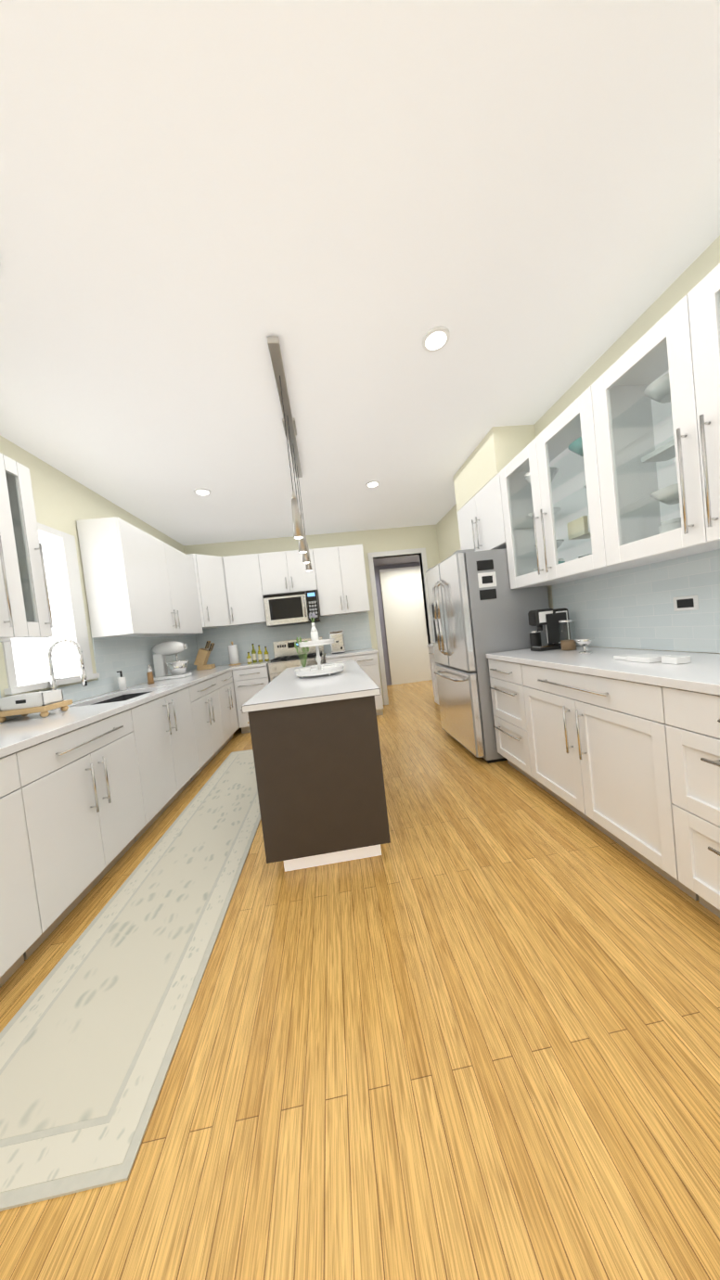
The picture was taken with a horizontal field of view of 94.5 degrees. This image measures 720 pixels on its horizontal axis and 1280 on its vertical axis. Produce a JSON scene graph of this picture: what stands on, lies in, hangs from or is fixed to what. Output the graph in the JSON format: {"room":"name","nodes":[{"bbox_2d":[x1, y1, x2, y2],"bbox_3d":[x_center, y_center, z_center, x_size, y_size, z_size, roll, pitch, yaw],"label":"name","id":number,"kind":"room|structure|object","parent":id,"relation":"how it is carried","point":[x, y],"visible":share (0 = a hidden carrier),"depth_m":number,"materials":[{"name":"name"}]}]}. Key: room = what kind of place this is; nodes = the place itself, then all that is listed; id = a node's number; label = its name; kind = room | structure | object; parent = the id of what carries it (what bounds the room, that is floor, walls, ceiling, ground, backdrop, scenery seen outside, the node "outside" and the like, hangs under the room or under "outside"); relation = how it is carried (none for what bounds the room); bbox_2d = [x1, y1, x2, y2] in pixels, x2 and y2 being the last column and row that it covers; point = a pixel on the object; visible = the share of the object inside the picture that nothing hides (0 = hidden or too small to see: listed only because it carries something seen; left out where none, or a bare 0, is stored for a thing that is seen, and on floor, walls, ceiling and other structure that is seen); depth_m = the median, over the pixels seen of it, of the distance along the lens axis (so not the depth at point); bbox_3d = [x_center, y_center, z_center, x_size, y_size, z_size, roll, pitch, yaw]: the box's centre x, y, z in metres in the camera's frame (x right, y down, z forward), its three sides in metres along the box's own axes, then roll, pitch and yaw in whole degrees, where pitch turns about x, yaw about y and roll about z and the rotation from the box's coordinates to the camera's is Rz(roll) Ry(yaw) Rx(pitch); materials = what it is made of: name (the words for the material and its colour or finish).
{"room":"kitchen","nodes":[
{"label":"kitchen","id":0,"kind":"room"},
{"bbox_2d":[0,435,197,720],"bbox_3d":[-2.202,0.046,1.496,0.128,2.760,7.270,-6,2,-5],"label":"wall","id":1,"kind":"structure","parent":0,"point":[63,503],"depth_m":2.84,"materials":[{"name":"paint"}]},
{"bbox_2d":[0,452,52,642],"bbox_3d":[-1.918,-0.473,0.482,0.368,1.010,3.020,-6,2,-5],"label":"upper cabinet","id":2,"kind":"object","parent":1,"relation":"attached to","point":[25,611],"visible":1,"depth_m":1.91,"materials":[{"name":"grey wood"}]},
{"bbox_2d":[1,522,99,695],"bbox_3d":[-2.309,-0.252,2.389,0.180,1.180,0.780,-6,2,-5],"label":"window","id":3,"kind":"structure","parent":1,"relation":"in","point":[26,664],"depth_m":2.61,"materials":[{"name":"white glass"}]},
{"bbox_2d":[76,516,176,638],"bbox_3d":[-2.187,-0.537,3.200,0.330,0.990,0.784,-6,2,-5],"label":"upper cabinet","id":4,"kind":"object","parent":1,"relation":"attached to","point":[138,582],"depth_m":2.83,"materials":[{"name":"white wood"}]},
{"bbox_2d":[153,543,203,636],"bbox_3d":[-2.258,-0.554,3.980,0.330,0.990,0.784,-6,2,-5],"label":"upper cabinet","id":5,"kind":"object","parent":1,"relation":"attached to","point":[185,603],"depth_m":3.97,"materials":[{"name":"white wood"}]},
{"bbox_2d":[187,553,234,629],"bbox_3d":[-2.187,-0.654,4.692,0.620,0.970,0.620,-6,2,-5],"label":"upper cabinet","id":6,"kind":"object","parent":1,"relation":"attached to","point":[211,591],"visible":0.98,"depth_m":4.52,"materials":[{"name":"white wood"}]},
{"bbox_2d":[183,524,439,704],"bbox_3d":[-0.557,-0.253,5.227,4.110,2.760,0.128,-6,2,-5],"label":"wall","id":7,"kind":"structure","parent":0,"point":[359,631],"depth_m":5.15,"materials":[{"name":"paint"}]},
{"bbox_2d":[222,553,266,626],"bbox_3d":[-1.646,-0.720,4.876,0.486,0.970,0.350,-6,2,-5],"label":"upper cabinet","id":8,"kind":"object","parent":7,"relation":"attached to","point":[244,583],"depth_m":4.70,"materials":[{"name":"white wood"}]},
{"bbox_2d":[259,548,319,594],"bbox_3d":[-1.044,-0.980,4.925,0.770,0.590,0.350,-6,2,-5],"label":"upper cabinet","id":9,"kind":"object","parent":7,"relation":"attached to","point":[284,571],"depth_m":4.75,"materials":[{"name":"white wood"}]},
{"bbox_2d":[263,589,320,627],"bbox_3d":[-0.980,-0.456,4.872,0.750,0.446,0.469,-6,2,-5],"label":"microwave","id":10,"kind":"object","parent":9,"relation":"attached to","point":[288,608],"visible":0.92,"depth_m":4.69,"materials":[{"name":"silver metal"}]},
{"bbox_2d":[315,544,370,616],"bbox_3d":[-0.282,-0.876,4.997,0.724,0.970,0.350,-6,2,-5],"label":"upper cabinet","id":11,"kind":"object","parent":7,"relation":"attached to","point":[335,578],"depth_m":4.82,"materials":[{"name":"white wood"}]},
{"bbox_2d":[367,547,434,704],"bbox_3d":[0.704,-0.218,5.348,0.930,2.405,0.160,-6,2,-5],"label":"door frame","id":12,"kind":"structure","parent":7,"relation":"attached to","point":[404,553],"depth_m":5.25,"materials":[{"name":"white wood"}]},
{"bbox_2d":[0,679,719,1279],"bbox_3d":[0.367,1.156,2.900,5.570,0.100,9.950,-6,2,-5],"label":"floor","id":13,"kind":"structure","parent":0,"point":[464,1025],"depth_m":0.92,"materials":[{"name":"brown wood"}]},
{"bbox_2d":[0,748,50,987],"bbox_3d":[-1.647,0.947,0.968,0.620,0.880,0.800,-6,2,-5],"label":"base cabinet","id":14,"kind":"object","parent":13,"relation":"on","point":[23,914],"depth_m":1.34,"materials":[{"name":"white wood"}]},
{"bbox_2d":[0,704,148,934],"bbox_3d":[-1.720,0.930,1.774,0.620,0.880,0.818,-6,2,-5],"label":"base cabinet","id":15,"kind":"object","parent":13,"relation":"on","point":[92,789],"depth_m":1.70,"materials":[{"name":"white wood"}]},
{"bbox_2d":[0,689,72,722],"bbox_3d":[-1.988,0.396,2.025,0.295,0.142,0.210,-6,2,-5],"label":"box","id":16,"kind":"object","parent":15,"relation":"on","point":[42,703],"visible":0.94,"depth_m":1.95,"materials":[{"name":"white wood"}]},
{"bbox_2d":[46,638,87,708],"bbox_3d":[-2.029,0.226,2.279,0.245,0.474,0.106,-6,2,-5],"label":"faucet","id":17,"kind":"object","parent":15,"relation":"on","point":[53,678],"visible":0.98,"depth_m":2.29,"materials":[{"name":"silver metal"}]},
{"bbox_2d":[0,749,260,1211],"bbox_3d":[-1.005,1.273,2.284,0.640,0.009,3.070,-6,2,-5],"label":"rug","id":18,"kind":"object","parent":13,"relation":"on","point":[91,1033],"visible":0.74,"depth_m":1.16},
{"bbox_2d":[137,711,200,827],"bbox_3d":[-1.784,1.026,2.615,0.620,0.650,0.900,-6,2,-5],"label":"base cabinet","id":19,"kind":"object","parent":13,"relation":"on","point":[167,747],"depth_m":2.53,"materials":[{"name":"white wood"}]},
{"bbox_2d":[115,674,226,771],"bbox_3d":[-1.871,0.895,3.423,0.620,0.880,0.768,-6,2,-5],"label":"base cabinet","id":20,"kind":"object","parent":13,"relation":"on","point":[198,696],"depth_m":3.17,"materials":[{"name":"white wood"}]},
{"bbox_2d":[116,670,127,691],"bbox_3d":[-2.164,0.368,3.018,0.058,0.175,0.080,-6,2,-5],"label":"soap bottle","id":21,"kind":"object","parent":20,"relation":"on","point":[121,682],"visible":1,"depth_m":3.01,"materials":[{"name":"white ceramic"}]},
{"bbox_2d":[146,664,153,684],"bbox_3d":[-2.104,0.341,3.334,0.055,0.196,0.056,-6,2,-5],"label":"pepper mill","id":22,"kind":"object","parent":20,"relation":"on","point":[150,679],"visible":1,"depth_m":3.32,"materials":[{"name":"brown wood"}]},
{"bbox_2d":[163,670,241,743],"bbox_3d":[-1.934,0.881,4.104,0.620,0.880,0.600,-6,2,-5],"label":"base cabinet","id":23,"kind":"object","parent":13,"relation":"on","point":[225,677],"depth_m":4.10,"materials":[{"name":"white wood"}]},
{"bbox_2d":[151,640,191,680],"bbox_3d":[-2.102,0.220,3.703,0.364,0.413,0.230,-6,2,-5],"label":"stand mixer","id":24,"kind":"object","parent":23,"relation":"on","point":[177,668],"visible":0.94,"depth_m":3.65,"materials":[{"name":"white metal"}]},
{"bbox_2d":[189,666,233,674],"bbox_3d":[-2.015,0.870,4.740,0.627,0.880,0.620,-6,2,-5],"label":"countertop","id":25,"kind":"structure","parent":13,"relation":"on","point":[216,668],"depth_m":4.33,"materials":[{"name":"white stone"}]},
{"bbox_2d":[193,640,215,670],"bbox_3d":[-2.136,0.211,4.584,0.268,0.383,0.130,-6,2,-5],"label":"knife block","id":26,"kind":"object","parent":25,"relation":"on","point":[201,659],"visible":1,"depth_m":4.52,"materials":[{"name":"brown wood"}]},
{"bbox_2d":[233,663,269,733],"bbox_3d":[-1.458,0.807,4.779,0.458,0.880,0.640,-6,2,-5],"label":"base cabinet","id":27,"kind":"object","parent":13,"relation":"on","point":[249,679],"depth_m":4.45,"materials":[{"name":"white wood"}]},
{"bbox_2d":[227,641,240,665],"bbox_3d":[-1.829,0.191,4.813,0.160,0.341,0.160,-6,2,-5],"label":"paper towel","id":28,"kind":"object","parent":27,"relation":"on","point":[233,654],"visible":1,"depth_m":4.76,"materials":[{"name":"white paper"}]},
{"bbox_2d":[246,643,256,664],"bbox_3d":[-1.577,0.196,4.826,0.061,0.275,0.145,-5,2,40],"label":"oil bottle","id":29,"kind":"object","parent":27,"relation":"on","point":[254,658],"depth_m":4.83,"materials":[{"name":"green glass"}]},
{"bbox_2d":[257,645,262,662],"bbox_3d":[-1.457,0.197,4.847,0.059,0.245,0.061,-6,2,-5],"label":"oil bottle","id":30,"kind":"object","parent":27,"relation":"on","point":[260,656],"depth_m":4.83,"materials":[{"name":"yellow glass"}]},
{"bbox_2d":[264,646,268,661],"bbox_3d":[-1.381,0.202,4.904,0.059,0.215,0.061,-6,2,-5],"label":"oil bottle","id":31,"kind":"object","parent":27,"relation":"on","point":[266,658],"depth_m":4.88,"materials":[{"name":"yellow glass"}]},
{"bbox_2d":[268,636,325,681],"bbox_3d":[-0.854,0.584,4.786,0.750,1.190,0.732,-6,2,-5],"label":"range","id":32,"kind":"object","parent":13,"relation":"on","point":[286,655],"visible":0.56,"depth_m":4.77,"materials":[{"name":"silver metal"}]},
{"bbox_2d":[241,660,390,871],"bbox_3d":[-0.278,0.725,2.570,0.708,0.920,1.780,-6,2,-5],"label":"kitchen island","id":33,"kind":"object","parent":13,"relation":"on","point":[318,767],"visible":1,"depth_m":1.71,"materials":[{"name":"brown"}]},
{"bbox_2d":[294,613,344,678],"bbox_3d":[-0.332,0.027,2.556,0.390,0.479,0.390,-6,2,-5],"label":"tiered tray","id":34,"kind":"object","parent":33,"relation":"on","point":[318,669],"visible":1,"depth_m":2.49,"materials":[{"name":"white ceramic"}]},
{"bbox_2d":[325,648,383,715],"bbox_3d":[-0.091,0.632,4.882,0.727,0.920,0.678,-6,2,-5],"label":"base cabinet","id":35,"kind":"object","parent":13,"relation":"on","point":[365,660],"visible":0.27,"depth_m":4.59,"materials":[{"name":"white"}]},
{"bbox_2d":[329,630,345,654],"bbox_3d":[-0.335,0.031,4.858,0.200,0.328,0.295,-6,2,-5],"label":"toaster","id":36,"kind":"object","parent":35,"relation":"on","point":[337,646],"visible":0.98,"depth_m":4.73,"materials":[{"name":"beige metal"}]},
{"bbox_2d":[427,643,439,704],"bbox_3d":[1.287,0.499,4.221,0.548,0.920,0.980,-6,2,-5],"label":"base cabinet","id":37,"kind":"object","parent":13,"relation":"on","point":[433,674],"visible":0.19,"depth_m":4.59,"materials":[{"name":"white wood"}]},
{"bbox_2d":[425,548,549,763],"bbox_3d":[1.172,0.109,3.197,0.828,1.785,0.891,-6,2,-5],"label":"fridge","id":38,"kind":"object","parent":13,"relation":"on","point":[480,608],"visible":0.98,"depth_m":2.76,"materials":[{"name":"grey metal"}]},
{"bbox_2d":[486,649,593,777],"bbox_3d":[1.416,0.559,2.491,0.610,0.880,0.531,-6,2,-5],"label":"base cabinet","id":39,"kind":"object","parent":13,"relation":"on","point":[505,677],"depth_m":2.47,"materials":[{"name":"white wood"}]},
{"bbox_2d":[528,629,541,647],"bbox_3d":[1.412,-0.003,2.675,0.084,0.145,0.084,-6,2,-5],"label":"milk frother","id":40,"kind":"object","parent":39,"relation":"on","point":[535,637],"visible":0.85,"depth_m":2.64,"materials":[{"name":"black plastic"}]},
{"bbox_2d":[527,607,570,651],"bbox_3d":[1.435,-0.084,2.524,0.263,0.310,0.122,-6,2,-5],"label":"coffee maker","id":41,"kind":"object","parent":39,"relation":"on","point":[547,618],"visible":0.79,"depth_m":2.47,"materials":[{"name":"black plastic"}]},
{"bbox_2d":[557,618,575,651],"bbox_3d":[1.476,-0.036,2.369,0.104,0.215,0.104,-6,2,-5],"label":"glass jar","id":42,"kind":"object","parent":39,"relation":"on","point":[569,645],"visible":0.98,"depth_m":2.34,"materials":[{"name":"clear glass"}]},
{"bbox_2d":[573,637,594,653],"bbox_3d":[1.426,0.038,2.115,0.120,0.095,0.120,-6,2,-5],"label":"glass dish","id":43,"kind":"object","parent":39,"relation":"on","point":[584,642],"visible":1,"depth_m":2.09,"materials":[{"name":"clear glass"}]},
{"bbox_2d":[515,650,719,871],"bbox_3d":[1.479,0.573,1.811,0.610,0.880,0.956,-6,2,-5],"label":"base cabinet","id":44,"kind":"object","parent":13,"relation":"on","point":[624,754],"depth_m":1.69,"materials":[{"name":"white wood"}]},
{"bbox_2d":[613,653,691,664],"bbox_3d":[1.414,0.087,1.632,0.120,0.030,0.320,-6,2,-5],"label":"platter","id":45,"kind":"object","parent":44,"relation":"on","point":[662,659],"visible":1,"depth_m":1.57,"materials":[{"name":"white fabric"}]},
{"bbox_2d":[638,668,719,918],"bbox_3d":[1.564,0.593,0.876,0.610,0.880,1.045,-6,2,-5],"label":"base cabinet","id":46,"kind":"object","parent":13,"relation":"on","point":[681,714],"depth_m":1.25,"materials":[{"name":"white wood"}]},
{"bbox_2d":[0,0,719,545],"bbox_3d":[-0.380,-1.597,1.528,4.470,0.100,7.470,-6,2,-5],"label":"ceiling","id":47,"kind":"structure","parent":0,"point":[349,202],"depth_m":1.28,"materials":[{"name":"white paint"}]},
{"bbox_2d":[193,487,210,496],"bbox_3d":[-1.558,-1.464,3.296,0.148,0.014,0.148,-7,2,-14],"label":"recessed light","id":48,"kind":"object","parent":47,"relation":"in","point":[202,492],"depth_m":3.28,"materials":[{"name":"white"}]},
{"bbox_2d":[267,336,312,571],"bbox_3d":[-0.458,-1.082,2.441,0.090,0.960,1.480,-6,2,-5],"label":"pendant light","id":49,"kind":"object","parent":47,"relation":"hanging from","point":[288,419],"visible":1,"depth_m":2.08,"materials":[{"name":"silver metal"}]},
{"bbox_2d":[365,480,379,487],"bbox_3d":[0.135,-1.660,3.548,0.148,0.014,0.148,-7,2,-14],"label":"recessed light","id":50,"kind":"object","parent":47,"relation":"in","point":[372,483],"depth_m":3.53,"materials":[{"name":"white"}]},
{"bbox_2d":[422,326,449,352],"bbox_3d":[0.413,-1.637,1.816,0.148,0.014,0.148,-7,2,-14],"label":"recessed light","id":51,"kind":"object","parent":47,"relation":"in","point":[435,339],"depth_m":1.80,"materials":[{"name":"white"}]},
{"bbox_2d":[372,555,431,685],"bbox_3d":[0.880,-0.445,6.263,3.400,2.760,1.680,-6,2,-5],"label":"wall","id":52,"kind":"structure","parent":0,"point":[402,617],"depth_m":6.98,"materials":[{"name":"grey paint"}]},
{"bbox_2d":[435,235,719,653],"bbox_3d":[1.565,-0.383,1.832,0.480,2.760,7.270,-6,2,-5],"label":"wall","id":53,"kind":"structure","parent":0,"point":[630,608],"depth_m":2.04,"materials":[{"name":"paint"}]},
{"bbox_2d":[457,473,506,551],"bbox_3d":[1.276,-1.113,3.184,0.388,0.570,0.895,-6,2,-5],"label":"upper cabinet","id":54,"kind":"object","parent":53,"relation":"attached to","point":[480,520],"visible":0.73,"depth_m":3.03,"materials":[{"name":"white wood"}]},
{"bbox_2d":[499,398,647,588],"bbox_3d":[1.383,-0.900,2.260,0.388,0.960,0.963,-6,2,-5],"label":"upper cabinet","id":55,"kind":"object","parent":53,"relation":"attached to","point":[544,494],"depth_m":2.33,"materials":[{"name":"white wood"}]},
{"bbox_2d":[576,263,719,571],"bbox_3d":[1.470,-0.880,1.315,0.388,0.960,0.972,-6,2,-5],"label":"upper cabinet","id":56,"kind":"object","parent":53,"relation":"attached to","point":[615,467],"depth_m":1.57,"materials":[{"name":"white wood"}]},
{"bbox_2d":[672,594,698,611],"bbox_3d":[1.704,-0.192,1.743,0.007,0.075,0.120,-6,2,-5],"label":"outlet","id":57,"kind":"object","parent":53,"relation":"attached to","point":[686,603],"visible":1,"depth_m":1.73,"materials":[{"name":"white plastic"}]}
]}

